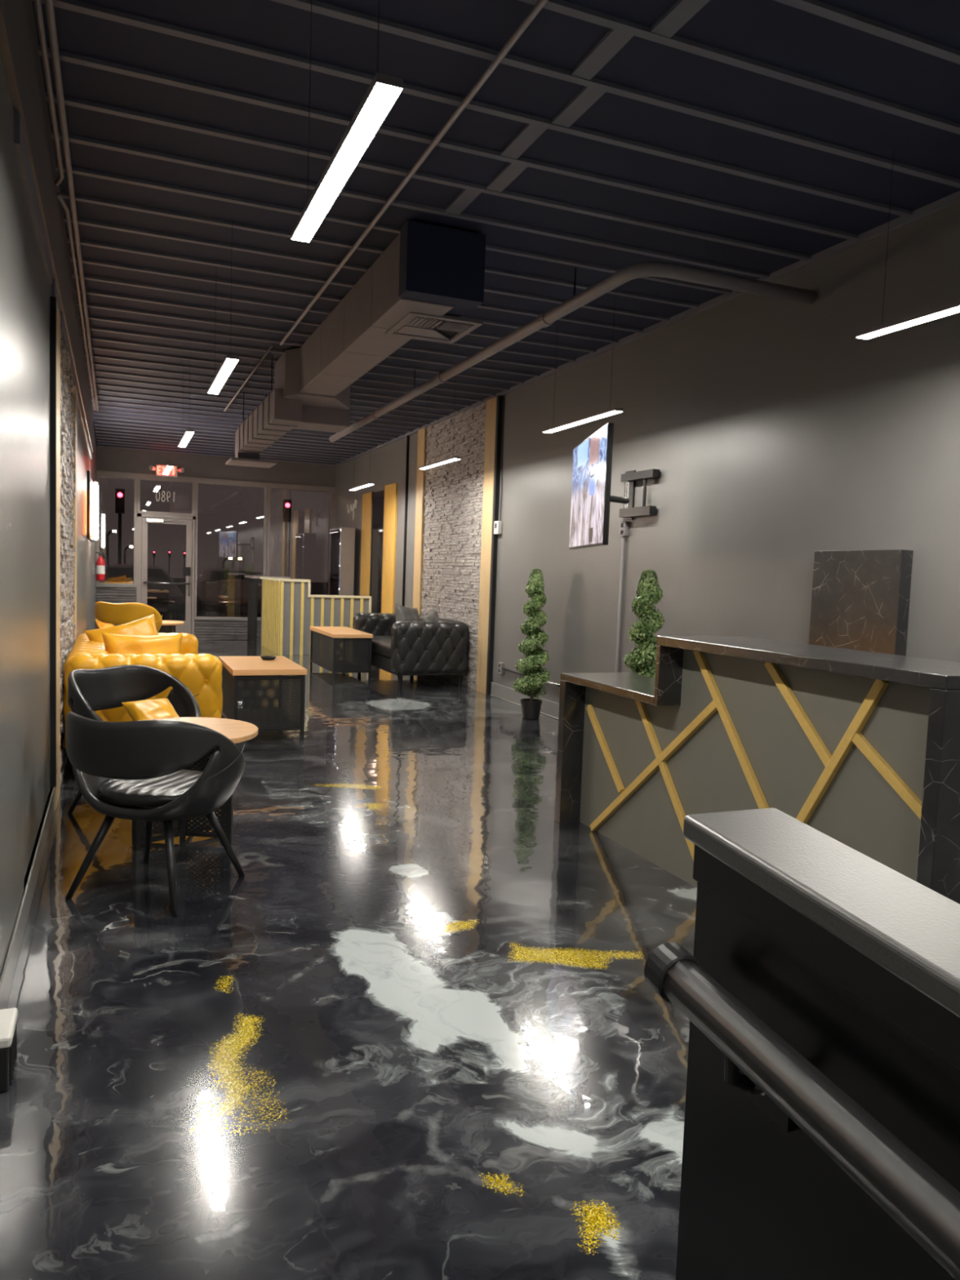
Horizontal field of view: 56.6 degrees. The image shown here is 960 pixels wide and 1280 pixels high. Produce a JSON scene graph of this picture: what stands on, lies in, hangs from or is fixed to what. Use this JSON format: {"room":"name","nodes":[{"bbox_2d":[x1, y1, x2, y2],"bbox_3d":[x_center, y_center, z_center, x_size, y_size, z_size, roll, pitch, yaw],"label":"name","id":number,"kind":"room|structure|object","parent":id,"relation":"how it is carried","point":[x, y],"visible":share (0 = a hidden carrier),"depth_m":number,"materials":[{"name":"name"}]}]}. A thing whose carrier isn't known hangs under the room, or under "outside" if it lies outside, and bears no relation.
{"room":"lobby","nodes":[
{"label":"lobby","id":0,"kind":"room"},
{"bbox_2d":[0,53,96,878],"bbox_3d":[-2.875,-0.997,5.945,0.200,3.620,21.300,0,5,-22],"label":"wall","id":1,"kind":"structure","parent":0,"point":[36,290],"depth_m":3.88,"materials":[{"name":"grey paint"}]},
{"bbox_2d":[0,125,23,975],"bbox_3d":[-0.204,0.092,-0.319,0.012,2.550,7.550,0,5,-22],"label":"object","id":2,"kind":"structure","parent":1,"relation":"attached to","point":[11,651],"depth_m":2.79,"materials":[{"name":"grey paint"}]},
{"bbox_2d":[0,786,54,1009],"bbox_3d":[-0.549,1.226,0.524,0.022,0.140,9.180,0,5,-22],"label":"baseboard","id":3,"kind":"structure","parent":1,"relation":"attached to","point":[31,876],"depth_m":3.29,"materials":[{"name":"grey paint"}]},
{"bbox_2d":[13,112,52,284],"bbox_3d":[-1.817,-1.739,3.655,0.018,0.095,1.600,0,5,-22],"label":"trim","id":4,"kind":"structure","parent":1,"relation":"attached to","point":[20,143],"depth_m":3.36,"materials":[{"name":"grey paint"}]},
{"bbox_2d":[0,0,93,452],"bbox_3d":[-1.971,-2.092,4.049,0.028,0.530,17.300,0,5,-22],"label":"trim","id":5,"kind":"structure","parent":1,"relation":"attached to","point":[19,45],"depth_m":3.61,"materials":[{"name":"metal"}]},
{"bbox_2d":[33,0,64,186],"bbox_3d":[-0.397,-1.892,0.295,0.051,0.022,8.954,0,5,-22],"label":"conduit","id":6,"kind":"object","parent":1,"relation":"attached to","point":[37,5],"visible":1,"depth_m":3.48,"materials":[{"name":"metal"}]},
{"bbox_2d":[49,296,56,786],"bbox_3d":[-2.229,-0.486,4.659,0.027,2.540,0.037,0,5,-22],"label":"trim","id":7,"kind":"structure","parent":1,"relation":"attached to","point":[52,300],"depth_m":4.64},
{"bbox_2d":[51,278,60,316],"bbox_3d":[-2.298,-1.844,4.832,0.018,0.095,0.450,0,5,-22],"label":"trim","id":8,"kind":"structure","parent":1,"relation":"attached to","point":[54,288],"depth_m":4.69,"materials":[{"name":"grey paint"}]},
{"bbox_2d":[53,302,60,810],"bbox_3d":[-2.312,-0.434,4.859,0.026,2.680,0.380,0,5,-22],"label":"trim","id":9,"kind":"structure","parent":1,"relation":"attached to","point":[57,788],"depth_m":4.87,"materials":[{"name":"brown wood"}]},
{"bbox_2d":[60,328,75,786],"bbox_3d":[-2.775,-0.535,6.000,0.030,2.680,2.050,0,5,-22],"label":"stone panel","id":10,"kind":"object","parent":1,"relation":"attached to","point":[68,434],"visible":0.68,"depth_m":5.76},
{"bbox_2d":[72,385,77,640],"bbox_3d":[-3.222,-0.632,7.087,0.026,2.680,0.290,0,5,-22],"label":"trim","id":11,"kind":"structure","parent":1,"relation":"attached to","point":[75,396],"depth_m":6.98,"materials":[{"name":"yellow wood"}]},
{"bbox_2d":[56,192,95,410],"bbox_3d":[-3.457,-2.559,7.788,0.055,0.022,7.002,0,5,-22],"label":"conduit","id":12,"kind":"object","parent":1,"relation":"attached to","point":[58,195],"visible":0.98,"depth_m":5.90,"materials":[{"name":"metal"}]},
{"bbox_2d":[60,311,92,458],"bbox_3d":[-3.834,-2.178,8.591,0.018,0.095,7.300,0,5,-22],"label":"trim","id":13,"kind":"structure","parent":1,"relation":"attached to","point":[64,336],"depth_m":7.14,"materials":[{"name":"grey paint"}]},
{"bbox_2d":[86,470,98,542],"bbox_3d":[-4.973,-1.684,11.475,0.098,0.800,2.000,0,5,-22],"label":"sign","id":14,"kind":"object","parent":1,"relation":"attached to","point":[92,531],"visible":1,"depth_m":10.71,"materials":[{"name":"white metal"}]},
{"bbox_2d":[94,551,107,581],"bbox_3d":[-6.312,-1.221,14.872,0.196,0.480,0.138,0,5,-22],"label":"fire extinguisher","id":15,"kind":"object","parent":1,"relation":"attached to","point":[100,566],"visible":1,"depth_m":14.82,"materials":[{"name":"red metal"}]},
{"bbox_2d":[95,445,335,637],"bbox_3d":[-4.809,-1.857,16.513,4.215,3.610,0.200,0,5,-22],"label":"wall","id":16,"kind":"structure","parent":0,"point":[108,459],"depth_m":16.25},
{"bbox_2d":[96,587,136,629],"bbox_3d":[-6.451,-0.492,15.818,0.653,0.863,0.070,0,5,-22],"label":"trim","id":17,"kind":"structure","parent":16,"relation":"attached to","point":[121,595],"depth_m":15.80,"materials":[{"name":"metal"}]},
{"bbox_2d":[96,474,137,585],"bbox_3d":[-6.421,-1.929,15.767,0.665,1.950,0.110,0,5,-22],"label":"window","id":18,"kind":"structure","parent":16,"relation":"in","point":[98,476],"depth_m":15.78,"materials":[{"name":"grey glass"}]},
{"bbox_2d":[136,512,195,635],"bbox_3d":[-5.684,-1.159,16.147,0.995,2.210,0.130,0,5,-22],"label":"trim","id":19,"kind":"structure","parent":16,"relation":"attached to","point":[140,515],"depth_m":15.97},
{"bbox_2d":[137,476,195,515],"bbox_3d":[-5.637,-2.573,16.030,0.980,0.650,0.110,0,5,-22],"label":"window","id":20,"kind":"structure","parent":16,"relation":"in","point":[139,478],"depth_m":15.99,"materials":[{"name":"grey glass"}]},
{"bbox_2d":[141,516,192,634],"bbox_3d":[-5.653,-1.129,16.103,0.860,2.120,0.140,0,5,-22],"label":"door","id":21,"kind":"structure","parent":16,"relation":"in","point":[186,627],"depth_m":16.16,"materials":[{"name":"grey metal"}]},
{"bbox_2d":[149,464,184,477],"bbox_3d":[-5.588,-3.019,15.916,0.599,0.200,0.124,0,5,-22],"label":"exit sign","id":22,"kind":"object","parent":16,"relation":"attached to","point":[159,468],"visible":0.87,"depth_m":15.90,"materials":[{"name":"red plastic"}]},
{"bbox_2d":[96,583,261,621],"bbox_3d":[-5.394,-0.673,16.238,2.935,0.610,0.060,0,5,-22],"label":"trim","id":23,"kind":"structure","parent":16,"relation":"attached to","point":[97,584],"depth_m":16.33,"materials":[{"name":"grey paint"}]},
{"bbox_2d":[96,470,335,490],"bbox_3d":[-4.726,-2.908,16.323,4.215,0.060,0.040,0,5,-22],"label":"trim","id":24,"kind":"structure","parent":16,"relation":"attached to","point":[107,473],"depth_m":16.27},
{"bbox_2d":[194,620,261,637],"bbox_3d":[-4.640,-0.203,16.584,1.268,0.303,0.069,0,5,-22],"label":"trim","id":25,"kind":"structure","parent":16,"relation":"attached to","point":[205,628],"depth_m":16.52,"materials":[{"name":"metal"}]},
{"bbox_2d":[194,480,267,618],"bbox_3d":[-4.620,-1.635,16.529,1.290,2.520,0.110,0,5,-22],"label":"window","id":26,"kind":"structure","parent":16,"relation":"in","point":[197,482],"depth_m":16.41,"materials":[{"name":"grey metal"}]},
{"bbox_2d":[266,485,335,576],"bbox_3d":[-3.421,-1.764,17.007,1.270,2.250,0.110,0,5,-22],"label":"window","id":27,"kind":"structure","parent":16,"relation":"in","point":[269,487],"depth_m":16.73,"materials":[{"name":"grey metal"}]},
{"bbox_2d":[0,637,697,1279],"bbox_3d":[-0.900,0.812,6.858,4.365,0.001,21.200,0,5,-22],"label":"floor","id":28,"kind":"structure","parent":0,"point":[422,1033],"depth_m":2.63,"materials":[{"name":"stone"}]},
{"bbox_2d":[0,1007,17,1092],"bbox_3d":[-1.241,1.065,2.319,0.056,0.145,0.170,0,5,-22],"label":"box","id":29,"kind":"object","parent":28,"relation":"on","point":[8,1017],"visible":1,"depth_m":2.27,"materials":[{"name":"black metal"}]},
{"bbox_2d":[94,601,162,632],"bbox_3d":[-4.373,-0.050,11.063,0.808,0.858,0.696,2,4,3],"label":"tub chair","id":30,"kind":"object","parent":28,"relation":"on","point":[106,614],"visible":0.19,"depth_m":10.75,"materials":[{"name":"yellow leather"}]},
{"bbox_2d":[67,664,200,829],"bbox_3d":[-1.873,0.549,4.834,0.621,0.766,0.722,4,5,28],"label":"tub chair","id":31,"kind":"object","parent":28,"relation":"on","point":[89,691],"visible":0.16,"depth_m":5.02,"materials":[{"name":"black leather"}]},
{"bbox_2d":[121,697,179,720],"bbox_3d":[-1.725,0.408,4.740,0.233,0.171,0.260,6,6,43],"label":"cushion","id":32,"kind":"object","parent":31,"relation":"on","point":[162,708],"visible":0.5,"depth_m":4.71,"materials":[{"name":"yellow leather"}]},
{"bbox_2d":[62,632,222,772],"bbox_3d":[-2.453,0.398,6.458,0.940,0.775,2.040,0,5,-22],"label":"tufted sofa","id":33,"kind":"object","parent":28,"relation":"on","point":[202,673],"visible":0.39,"depth_m":5.61,"materials":[{"name":"yellow leather"}]},
{"bbox_2d":[84,613,158,642],"bbox_3d":[-2.552,0.077,6.500,0.587,0.529,0.275,-1,5,-34],"label":"cushion","id":34,"kind":"object","parent":33,"relation":"on","point":[146,626],"visible":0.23,"depth_m":6.48,"materials":[{"name":"yellow leather"}]},
{"bbox_2d":[102,632,182,654],"bbox_3d":[-2.271,0.158,6.024,0.522,0.412,0.222,0,5,-29],"label":"cushion","id":35,"kind":"object","parent":33,"relation":"on","point":[167,644],"visible":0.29,"depth_m":5.96,"materials":[{"name":"yellow leather"}]},
{"bbox_2d":[65,711,245,916],"bbox_3d":[-1.335,0.656,3.652,0.722,0.766,0.621,3,4,16],"label":"tub chair","id":36,"kind":"object","parent":28,"relation":"on","point":[119,768],"visible":1,"depth_m":3.46,"materials":[{"name":"black leather"}]},
{"bbox_2d":[158,620,184,633],"bbox_3d":[-4.364,0.027,12.039,0.700,0.550,0.700,-1,5,-32],"label":"round table","id":37,"kind":"object","parent":28,"relation":"on","point":[170,624],"visible":0.27,"depth_m":12.04,"materials":[{"name":"beige wood"}]},
{"bbox_2d":[133,716,257,851],"bbox_3d":[-1.444,0.704,4.339,0.700,0.550,0.700,0,5,-22],"label":"round table","id":38,"kind":"object","parent":28,"relation":"on","point":[237,731],"visible":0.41,"depth_m":4.34,"materials":[{"name":"brown wood"}]},
{"bbox_2d":[217,656,306,740],"bbox_3d":[-1.813,0.463,7.343,0.560,0.560,1.050,0,5,-22],"label":"side table","id":39,"kind":"object","parent":28,"relation":"on","point":[273,717],"visible":0.85,"depth_m":6.94,"materials":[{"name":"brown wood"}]},
{"bbox_2d":[225,708,297,728],"bbox_3d":[-1.819,0.647,7.357,0.470,0.010,0.960,0,5,-22],"label":"shelf","id":40,"kind":"object","parent":39,"relation":"attached to","point":[273,726],"depth_m":7.20,"materials":[{"name":"black metal"}]},
{"bbox_2d":[244,575,371,654],"bbox_3d":[-3.009,-0.469,15.178,1.580,1.170,2.930,0,5,-22],"label":"partition","id":41,"kind":"object","parent":28,"relation":"on","point":[289,610],"depth_m":13.85,"materials":[{"name":"wood"}]},
{"bbox_2d":[244,575,290,578],"bbox_3d":[-3.786,-1.115,15.870,0.660,0.040,0.960,0,5,-22],"label":"countertop","id":42,"kind":"structure","parent":41,"relation":"on","point":[246,576],"depth_m":15.52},
{"bbox_2d":[310,626,373,679],"bbox_3d":[-1.823,0.150,11.571,0.500,0.555,1.400,0,5,-22],"label":"side table","id":43,"kind":"object","parent":28,"relation":"on","point":[340,663],"visible":1,"depth_m":11.02,"materials":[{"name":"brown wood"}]},
{"bbox_2d":[315,659,364,671],"bbox_3d":[-1.829,0.332,11.585,0.410,0.010,1.310,0,5,-22],"label":"shelf","id":44,"kind":"object","parent":43,"relation":"attached to","point":[327,667],"depth_m":11.28,"materials":[{"name":"black metal"}]},
{"bbox_2d":[328,527,355,595],"bbox_3d":[-2.457,-0.956,15.712,0.258,2.000,0.870,0,5,-22],"label":"display cabinet","id":45,"kind":"object","parent":28,"relation":"on","point":[341,540],"visible":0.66,"depth_m":15.31,"materials":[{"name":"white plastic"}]},
{"bbox_2d":[352,613,469,688],"bbox_3d":[-0.924,0.096,11.251,0.940,0.775,2.040,0,5,-22],"label":"tufted sofa","id":46,"kind":"object","parent":28,"relation":"on","point":[400,649],"visible":0.94,"depth_m":10.36,"materials":[{"name":"black leather"}]},
{"bbox_2d":[358,635,391,658],"bbox_3d":[-1.026,0.088,11.208,0.640,0.170,1.590,0,5,-22],"label":"seat cushion","id":47,"kind":"object","parent":46,"relation":"on","point":[380,645],"depth_m":10.92,"materials":[{"name":"black leather"}]},
{"bbox_2d":[395,603,418,622],"bbox_3d":[-0.912,-0.218,11.261,0.211,0.486,0.499,5,5,30],"label":"cushion","id":48,"kind":"object","parent":46,"relation":"on","point":[404,614],"visible":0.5,"depth_m":11.15,"materials":[{"name":"grey fabric"}]},
{"bbox_2d":[420,608,439,622],"bbox_3d":[-0.577,-0.137,10.864,0.222,0.485,0.514,3,4,15],"label":"cushion","id":49,"kind":"object","parent":46,"relation":"on","point":[433,616],"visible":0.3,"depth_m":10.79,"materials":[{"name":"grey fabric"}]},
{"bbox_2d":[512,568,550,719],"bbox_3d":[0.502,0.034,8.410,0.356,1.421,0.359,2,4,3],"label":"spiral topiary","id":50,"kind":"object","parent":28,"relation":"on","point":[531,685],"visible":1,"depth_m":8.33,"materials":[{"name":"plant"}]},
{"bbox_2d":[623,569,664,677],"bbox_3d":[1.091,0.237,5.970,0.363,1.419,0.357,3,4,11],"label":"spiral topiary","id":51,"kind":"object","parent":28,"relation":"on","point":[640,660],"visible":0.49,"depth_m":5.89,"materials":[{"name":"plant"}]},
{"bbox_2d":[554,635,959,904],"bbox_3d":[1.256,0.555,3.934,0.790,1.101,2.440,0,5,-22],"label":"reception desk","id":52,"kind":"object","parent":28,"relation":"on","point":[861,748],"visible":0.76,"depth_m":3.51,"materials":[{"name":"black stone"}]},
{"bbox_2d":[560,672,655,704],"bbox_3d":[0.817,0.238,4.550,0.440,0.038,0.920,0,5,-22],"label":"countertop","id":53,"kind":"structure","parent":52,"relation":"on","point":[636,686],"depth_m":4.56,"materials":[{"name":"black stone"}]},
{"bbox_2d":[657,635,959,689],"bbox_3d":[1.305,0.065,3.412,0.480,0.042,1.520,0,5,-22],"label":"countertop","id":54,"kind":"structure","parent":52,"relation":"on","point":[923,672],"depth_m":3.19,"materials":[{"name":"black stone"}]},
{"bbox_2d":[675,807,959,1279],"bbox_3d":[0.670,0.826,0.164,0.136,1.077,2.062,0,5,-22],"label":"wall","id":55,"kind":"structure","parent":28,"relation":"on","point":[852,961],"depth_m":0.88,"materials":[{"name":"black paint"}]},
{"bbox_2d":[644,942,959,1279],"bbox_3d":[0.595,0.549,0.096,0.087,0.259,2.002,0,5,-22],"label":"handrail","id":56,"kind":"object","parent":55,"relation":"attached to","point":[781,1082],"visible":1,"depth_m":0.77,"materials":[{"name":"black metal"}]},
{"bbox_2d":[31,0,959,465],"bbox_3d":[-0.775,-2.591,6.661,4.615,0.198,21.300,0,5,-22],"label":"ceiling","id":57,"kind":"structure","parent":0,"point":[750,139],"depth_m":4.27,"materials":[{"name":"grey paint"}]},
{"bbox_2d":[44,0,98,411],"bbox_3d":[-1.698,-2.186,3.610,0.028,0.028,16.100,0,5,-22],"label":"conduit","id":58,"kind":"object","parent":57,"relation":"attached to","point":[49,5],"visible":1,"depth_m":4.04,"materials":[{"name":"metal"}]},
{"bbox_2d":[177,341,194,447],"bbox_3d":[-2.744,-2.279,8.334,0.066,0.809,1.120,0,5,-22],"label":"lamp","id":59,"kind":"object","parent":57,"relation":"hanging from","point":[188,433],"visible":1,"depth_m":8.23,"materials":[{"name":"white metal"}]},
{"bbox_2d":[178,431,194,447],"bbox_3d":[-2.758,-1.877,8.364,0.062,0.002,1.116,0,5,-22],"label":"diffuser","id":60,"kind":"object","parent":59,"relation":"attached to","point":[187,436],"depth_m":8.32,"materials":[{"name":"white"}]},
{"bbox_2d":[207,218,239,394],"bbox_3d":[-1.586,-2.027,5.502,0.066,0.809,1.120,0,5,-22],"label":"lamp","id":61,"kind":"object","parent":57,"relation":"hanging from","point":[228,363],"visible":1,"depth_m":5.39,"materials":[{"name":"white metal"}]},
{"bbox_2d":[208,358,238,394],"bbox_3d":[-1.601,-1.625,5.531,0.062,0.002,1.116,0,5,-22],"label":"diffuser","id":62,"kind":"object","parent":61,"relation":"attached to","point":[228,365],"depth_m":5.45,"materials":[{"name":"white"}]},
{"bbox_2d":[223,344,273,411],"bbox_3d":[-2.517,-2.729,9.514,0.020,0.020,3.700,0,5,-22],"label":"conduit","id":63,"kind":"object","parent":57,"relation":"attached to","point":[271,345],"visible":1,"depth_m":9.02,"materials":[{"name":"metal"}]},
{"bbox_2d":[290,0,403,242],"bbox_3d":[-0.411,-1.770,2.612,0.066,0.809,1.120,0,5,-22],"label":"lamp","id":64,"kind":"object","parent":57,"relation":"hanging from","point":[384,90],"visible":1,"depth_m":2.47,"materials":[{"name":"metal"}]},
{"bbox_2d":[291,82,402,242],"bbox_3d":[-0.425,-1.368,2.642,0.062,0.002,1.116,0,5,-22],"label":"diffuser","id":65,"kind":"object","parent":64,"relation":"attached to","point":[380,97],"depth_m":2.49,"materials":[{"name":"white"}]},
{"bbox_2d":[225,220,485,467],"bbox_3d":[-1.499,-2.263,8.156,0.860,0.725,6.650,0,5,-22],"label":"air duct","id":66,"kind":"object","parent":57,"relation":"hanging from","point":[427,268],"visible":0.98,"depth_m":6.20,"materials":[{"name":"metal"}]},
{"bbox_2d":[385,311,483,343],"bbox_3d":[-0.303,-2.017,5.745,0.480,0.030,0.540,0,5,-22],"label":"diffuser","id":67,"kind":"object","parent":66,"relation":"attached to","point":[445,328],"visible":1,"depth_m":5.72,"materials":[{"name":"metal"}]},
{"bbox_2d":[349,435,373,490],"bbox_3d":[-1.661,-2.554,12.545,0.066,0.809,1.120,0,5,-22],"label":"lamp","id":68,"kind":"object","parent":57,"relation":"hanging from","point":[369,483],"visible":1,"depth_m":12.49,"materials":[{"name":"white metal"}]},
{"bbox_2d":[349,484,373,490],"bbox_3d":[-1.676,-2.152,12.575,0.062,0.002,1.116,0,5,-22],"label":"diffuser","id":69,"kind":"object","parent":68,"relation":"attached to","point":[363,485],"depth_m":12.57,"materials":[{"name":"white"}]},
{"bbox_2d":[280,0,548,345],"bbox_3d":[0.517,-2.080,2.248,0.026,0.026,11.900,0,5,-22],"label":"conduit","id":70,"kind":"object","parent":57,"relation":"attached to","point":[540,4],"visible":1,"depth_m":3.93,"materials":[{"name":"metal"}]},
{"bbox_2d":[419,391,460,469],"bbox_3d":[-0.429,-2.285,9.529,0.066,0.809,1.120,0,5,-22],"label":"lamp","id":71,"kind":"object","parent":57,"relation":"hanging from","point":[454,458],"visible":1,"depth_m":9.45,"materials":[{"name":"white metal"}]},
{"bbox_2d":[419,458,459,469],"bbox_3d":[-0.443,-1.883,9.559,0.062,0.002,1.116,0,5,-22],"label":"diffuser","id":72,"kind":"object","parent":71,"relation":"attached to","point":[446,460],"depth_m":9.53,"materials":[{"name":"white"}]},
{"bbox_2d":[328,261,816,442],"bbox_3d":[-0.008,-2.480,8.697,1.243,0.268,7.740,0,5,-22],"label":"ceiling pipe","id":73,"kind":"object","parent":57,"relation":"hanging from","point":[652,268],"visible":0.96,"depth_m":5.36,"materials":[{"name":"metal"}]},
{"bbox_2d":[542,295,622,432],"bbox_3d":[0.760,-2.028,6.645,0.066,0.809,1.120,0,5,-22],"label":"lamp","id":74,"kind":"object","parent":57,"relation":"hanging from","point":[611,411],"visible":1,"depth_m":6.57,"materials":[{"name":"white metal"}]},
{"bbox_2d":[542,410,622,432],"bbox_3d":[0.746,-1.626,6.675,0.062,0.002,1.116,0,5,-22],"label":"diffuser","id":75,"kind":"object","parent":74,"relation":"attached to","point":[605,413],"depth_m":6.62,"materials":[{"name":"white"}]},
{"bbox_2d":[855,151,959,339],"bbox_3d":[1.995,-1.757,3.596,0.066,0.809,1.120,0,5,-22],"label":"lamp","id":76,"kind":"object","parent":57,"relation":"hanging from","point":[953,308],"visible":1,"depth_m":3.88,"materials":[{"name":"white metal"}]},
{"bbox_2d":[856,306,959,339],"bbox_3d":[1.981,-1.355,3.626,0.062,0.002,1.116,0,5,-22],"label":"diffuser","id":77,"kind":"object","parent":76,"relation":"attached to","point":[942,311],"depth_m":3.87,"materials":[{"name":"white"}]},
{"bbox_2d":[520,698,542,719],"bbox_3d":[0.483,0.655,8.450,0.206,0.175,0.206,0,5,-22],"label":"pot","id":78,"kind":"object","parent":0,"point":[531,708],"depth_m":8.38,"materials":[{"name":"black plastic"}]},
{"bbox_2d":[335,201,959,703],"bbox_3d":[1.211,-0.975,7.616,0.200,3.620,21.300,0,5,-22],"label":"wall","id":79,"kind":"structure","parent":0,"point":[776,435],"depth_m":5.95,"materials":[{"name":"grey paint"}]},
{"bbox_2d":[328,494,336,573],"bbox_3d":[-2.852,-1.403,17.158,0.100,2.750,0.080,0,5,-22],"label":"trim","id":80,"kind":"structure","parent":79,"relation":"attached to","point":[333,497],"depth_m":17.05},
{"bbox_2d":[360,492,372,595],"bbox_3d":[-1.917,-1.141,14.962,0.030,2.620,0.560,0,5,-22],"label":"trim","id":81,"kind":"structure","parent":79,"relation":"attached to","point":[367,497],"depth_m":14.89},
{"bbox_2d":[368,489,384,613],"bbox_3d":[-1.660,-1.106,14.344,0.020,2.660,0.760,0,5,-22],"label":"window","id":82,"kind":"structure","parent":79,"relation":"in","point":[378,498],"depth_m":14.34,"materials":[{"name":"black glass"}]},
{"bbox_2d":[381,482,397,613],"bbox_3d":[-1.402,-1.049,13.701,0.030,2.660,0.610,0,5,-22],"label":"trim","id":83,"kind":"structure","parent":79,"relation":"attached to","point":[390,508],"depth_m":13.61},
{"bbox_2d":[401,435,408,606],"bbox_3d":[-1.092,-1.307,12.932,0.033,3.270,0.033,2,4,0],"label":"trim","id":84,"kind":"structure","parent":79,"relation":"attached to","point":[407,436],"depth_m":12.89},
{"bbox_2d":[413,427,427,614],"bbox_3d":[-0.838,-1.241,12.305,0.045,3.290,0.300,0,5,-22],"label":"trim","id":85,"kind":"structure","parent":79,"relation":"attached to","point":[422,442],"depth_m":12.22,"materials":[{"name":"brown wood"}]},
{"bbox_2d":[421,401,486,689],"bbox_3d":[-0.368,-1.145,11.169,0.030,3.300,2.150,0,5,-22],"label":"stone panel","id":86,"kind":"object","parent":79,"relation":"attached to","point":[454,490],"visible":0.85,"depth_m":10.99,"materials":[{"name":"stone"}]},
{"bbox_2d":[475,396,497,693],"bbox_3d":[0.091,-1.039,10.031,0.045,3.290,0.310,0,5,-22],"label":"trim","id":87,"kind":"structure","parent":79,"relation":"attached to","point":[491,409],"depth_m":10.02,"materials":[{"name":"brown wood"}]},
{"bbox_2d":[485,395,502,695],"bbox_3d":[0.159,-1.024,9.858,0.050,3.290,0.058,0,5,-22],"label":"trim","id":88,"kind":"structure","parent":79,"relation":"attached to","point":[500,398],"depth_m":9.84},
{"bbox_2d":[493,520,502,533],"bbox_3d":[0.195,-1.232,9.769,0.051,0.140,0.120,0,5,-22],"label":"thermostat","id":89,"kind":"object","parent":79,"relation":"attached to","point":[497,524],"visible":1,"depth_m":9.72,"materials":[{"name":"white plastic"}]},
{"bbox_2d":[499,395,504,520],"bbox_3d":[0.243,-1.972,9.701,0.011,1.350,0.050,0,5,-22],"label":"cable","id":90,"kind":"object","parent":79,"relation":"attached to","point":[504,396],"visible":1,"depth_m":9.70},
{"bbox_2d":[489,681,559,719],"bbox_3d":[2.587,1.079,3.928,0.025,0.150,13.120,0,5,-22],"label":"baseboard","id":91,"kind":"structure","parent":79,"relation":"attached to","point":[550,708],"depth_m":9.30,"materials":[{"name":"grey paint"}]},
{"bbox_2d":[615,536,625,672],"bbox_3d":[1.127,-0.172,7.495,0.028,1.389,0.195,0,5,-22],"label":"conduit","id":92,"kind":"object","parent":79,"relation":"attached to","point":[622,553],"visible":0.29,"depth_m":7.40,"materials":[{"name":"metal"}]},
{"bbox_2d":[618,521,629,536],"bbox_3d":[1.187,-0.917,7.362,0.037,0.120,0.100,0,5,-22],"label":"electrical outlet","id":93,"kind":"object","parent":79,"relation":"attached to","point":[624,526],"visible":1,"depth_m":7.33,"materials":[{"name":"grey paint"}]},
{"bbox_2d":[610,468,659,520],"bbox_3d":[1.024,-1.164,6.965,0.639,0.400,0.610,0,5,-22],"label":"mount","id":94,"kind":"object","parent":79,"relation":"attached to","point":[629,511],"visible":0.81,"depth_m":7.12,"materials":[{"name":"black metal"}]},
{"bbox_2d":[568,422,613,549],"bbox_3d":[0.817,-1.078,6.518,0.080,0.800,1.259,2,4,-5],"label":"television","id":95,"kind":"object","parent":94,"relation":"attached to","point":[592,466],"visible":1,"depth_m":6.31,"materials":[{"name":"black paint"}]},
{"bbox_2d":[333,191,959,466],"bbox_3d":[1.196,-2.472,7.369,0.030,0.040,21.100,0,5,-22],"label":"trim","id":96,"kind":"structure","parent":79,"relation":"attached to","point":[953,198],"depth_m":6.11,"materials":[{"name":"grey paint"}]},
{"bbox_2d":[808,549,913,655],"bbox_3d":[2.120,-0.167,5.014,0.080,0.670,0.640,0,5,-22],"label":"marble panel","id":97,"kind":"object","parent":79,"relation":"attached to","point":[860,599],"visible":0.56,"depth_m":4.93,"materials":[{"name":"stone"}]},
{"label":"outside","id":98,"kind":"structure","parent":0,"visible":0},
{"bbox_2d":[163,577,328,620],"bbox_3d":[-15.641,-2.913,51.475,70.000,0.040,72.750,0,5,-22],"label":"ground","id":99,"kind":"structure","parent":98,"point":[316,588],"depth_m":53.23,"materials":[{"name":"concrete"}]},
{"bbox_2d":[115,488,124,564],"bbox_3d":[-14.924,-4.035,36.954,0.360,4.400,0.340,0,5,-22],"label":"traffic light","id":100,"kind":"object","parent":99,"relation":"on","point":[119,493],"visible":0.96,"depth_m":36.75,"materials":[{"name":"red"}]},
{"bbox_2d":[99,564,185,620],"bbox_3d":[-7.844,-1.015,20.113,1.800,1.382,4.340,0,5,-29],"label":"car","id":101,"kind":"object","parent":99,"relation":"on","point":[164,597],"visible":0.41,"depth_m":19.07,"materials":[{"name":"paint"}]},
{"bbox_2d":[146,604,168,612],"bbox_3d":[-6.822,-0.660,18.280,0.840,0.180,0.090,0,5,-29],"label":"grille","id":102,"kind":"object","parent":101,"relation":"attached to","point":[159,607],"depth_m":18.37,"materials":[{"name":"metal"}]},
{"bbox_2d":[196,567,262,617],"bbox_3d":[-5.809,-1.004,20.945,1.800,1.382,4.340,0,5,-22],"label":"car","id":103,"kind":"object","parent":99,"relation":"on","point":[220,590],"visible":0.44,"depth_m":19.53,"materials":[{"name":"brown metal"}]},
{"bbox_2d":[223,604,261,613],"bbox_3d":[-5.015,-0.650,19.002,0.840,0.180,0.090,0,5,-22],"label":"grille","id":104,"kind":"object","parent":103,"relation":"attached to","point":[228,609],"depth_m":18.91,"materials":[{"name":"metal"}]},
{"bbox_2d":[282,499,291,577],"bbox_3d":[-8.594,-4.001,39.544,0.360,4.400,0.340,0,5,-22],"label":"traffic light","id":105,"kind":"object","parent":99,"relation":"on","point":[286,504],"visible":0.98,"depth_m":39.34,"materials":[{"name":"red"}]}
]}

